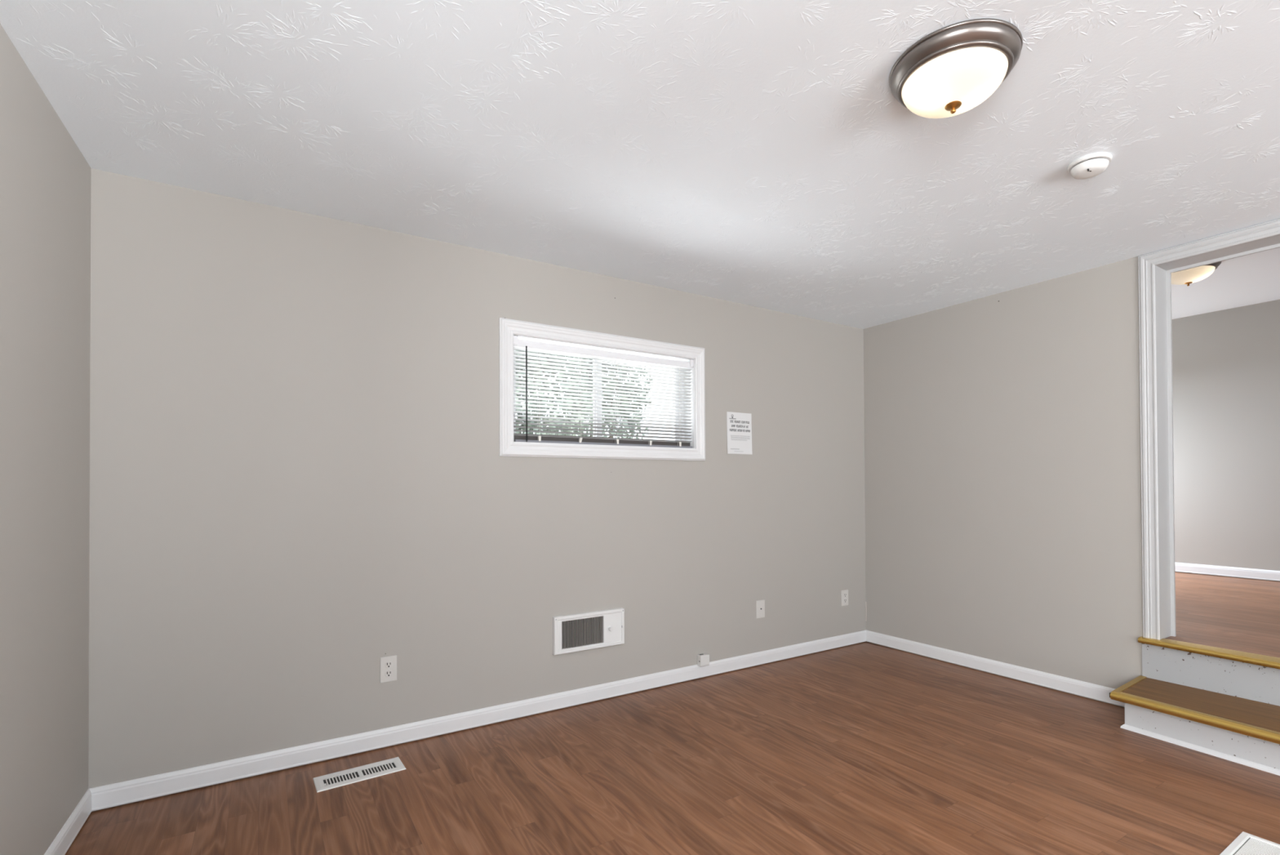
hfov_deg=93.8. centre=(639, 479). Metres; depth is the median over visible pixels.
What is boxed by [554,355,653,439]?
shrub
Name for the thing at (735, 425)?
print
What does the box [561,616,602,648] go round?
grille
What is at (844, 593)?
power outlet
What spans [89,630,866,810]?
baseboard
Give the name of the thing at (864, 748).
floor
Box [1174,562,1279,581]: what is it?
baseboard
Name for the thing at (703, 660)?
junction box
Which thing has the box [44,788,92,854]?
baseboard
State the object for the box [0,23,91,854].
wall
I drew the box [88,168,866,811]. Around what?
wall
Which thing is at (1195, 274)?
ceiling light
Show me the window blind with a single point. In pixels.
(522, 344)
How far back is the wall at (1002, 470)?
3.75 m
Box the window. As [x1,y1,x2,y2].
[498,317,705,461]
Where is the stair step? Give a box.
[1109,675,1279,775]
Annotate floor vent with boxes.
[312,756,405,792]
[1219,831,1279,854]
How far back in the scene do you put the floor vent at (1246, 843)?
2.00 m
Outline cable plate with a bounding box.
[755,600,764,617]
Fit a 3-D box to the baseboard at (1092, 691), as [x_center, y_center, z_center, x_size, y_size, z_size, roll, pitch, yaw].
[2.341,1.197,3.731,0.014,0.082,2.200,0,-1,-32]
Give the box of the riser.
[1142,643,1279,706]
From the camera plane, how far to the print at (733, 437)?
4.00 m
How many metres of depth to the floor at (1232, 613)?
3.77 m
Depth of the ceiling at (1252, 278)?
4.66 m
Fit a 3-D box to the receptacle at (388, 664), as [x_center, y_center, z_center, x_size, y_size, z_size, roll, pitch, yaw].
[-1.182,0.868,2.816,0.034,0.034,0.004,0,-1,-32]
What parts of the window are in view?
sash, sash, frame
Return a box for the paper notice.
[726,411,752,454]
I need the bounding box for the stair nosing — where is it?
[1137,635,1279,669]
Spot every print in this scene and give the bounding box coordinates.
[729,420,750,431]
[730,435,750,440]
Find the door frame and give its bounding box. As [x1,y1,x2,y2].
[1137,218,1279,639]
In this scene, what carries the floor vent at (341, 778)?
in the floor at (864, 748)
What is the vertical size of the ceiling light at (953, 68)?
0.145 m
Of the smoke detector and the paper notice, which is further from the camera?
the paper notice
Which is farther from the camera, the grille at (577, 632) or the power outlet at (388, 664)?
the grille at (577, 632)
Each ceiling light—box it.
[888,17,1022,118]
[1171,261,1221,285]
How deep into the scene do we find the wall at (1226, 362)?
5.24 m
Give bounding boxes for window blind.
[513,334,693,448]
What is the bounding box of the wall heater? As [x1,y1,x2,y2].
[552,607,624,655]
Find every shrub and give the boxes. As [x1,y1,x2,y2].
[515,349,604,436]
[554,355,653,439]
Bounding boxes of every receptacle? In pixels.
[385,661,392,668]
[385,670,392,677]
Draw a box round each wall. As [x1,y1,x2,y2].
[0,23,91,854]
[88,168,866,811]
[863,256,1142,706]
[1171,299,1279,581]
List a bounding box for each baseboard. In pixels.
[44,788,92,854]
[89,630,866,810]
[866,630,1124,706]
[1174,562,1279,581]
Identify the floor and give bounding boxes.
[65,641,1279,854]
[1165,572,1279,657]
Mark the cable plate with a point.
(760, 604)
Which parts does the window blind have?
ladder cord, head rail, rail, ladder cord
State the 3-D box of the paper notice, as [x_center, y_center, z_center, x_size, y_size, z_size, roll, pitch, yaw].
[0.665,-0.311,3.994,0.216,0.277,0.006,0,-1,-32]
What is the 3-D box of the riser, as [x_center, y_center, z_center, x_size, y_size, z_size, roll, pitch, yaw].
[3.042,1.041,2.616,0.010,0.380,1.362,0,-1,-32]
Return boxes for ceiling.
[0,0,1279,328]
[1171,247,1279,319]
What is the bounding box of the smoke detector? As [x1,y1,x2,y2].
[1067,151,1111,178]
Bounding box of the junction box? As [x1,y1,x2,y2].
[697,653,709,666]
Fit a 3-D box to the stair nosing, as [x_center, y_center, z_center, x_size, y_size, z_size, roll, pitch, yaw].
[3.002,0.843,2.596,0.191,0.029,1.367,0,-1,-32]
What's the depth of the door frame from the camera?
3.17 m
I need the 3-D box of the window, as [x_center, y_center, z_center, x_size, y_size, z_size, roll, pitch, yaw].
[-0.196,-0.484,3.537,1.353,0.723,0.169,0,-1,-32]
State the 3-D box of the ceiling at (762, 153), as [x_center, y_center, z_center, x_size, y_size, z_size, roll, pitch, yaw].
[1.382,-1.296,0.541,5.034,0.151,6.960,0,-1,-32]
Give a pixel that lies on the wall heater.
(578, 632)
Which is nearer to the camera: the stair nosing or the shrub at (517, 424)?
the stair nosing
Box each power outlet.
[380,654,396,683]
[840,589,848,606]
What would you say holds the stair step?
on the floor at (864, 748)
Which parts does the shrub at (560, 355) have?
stem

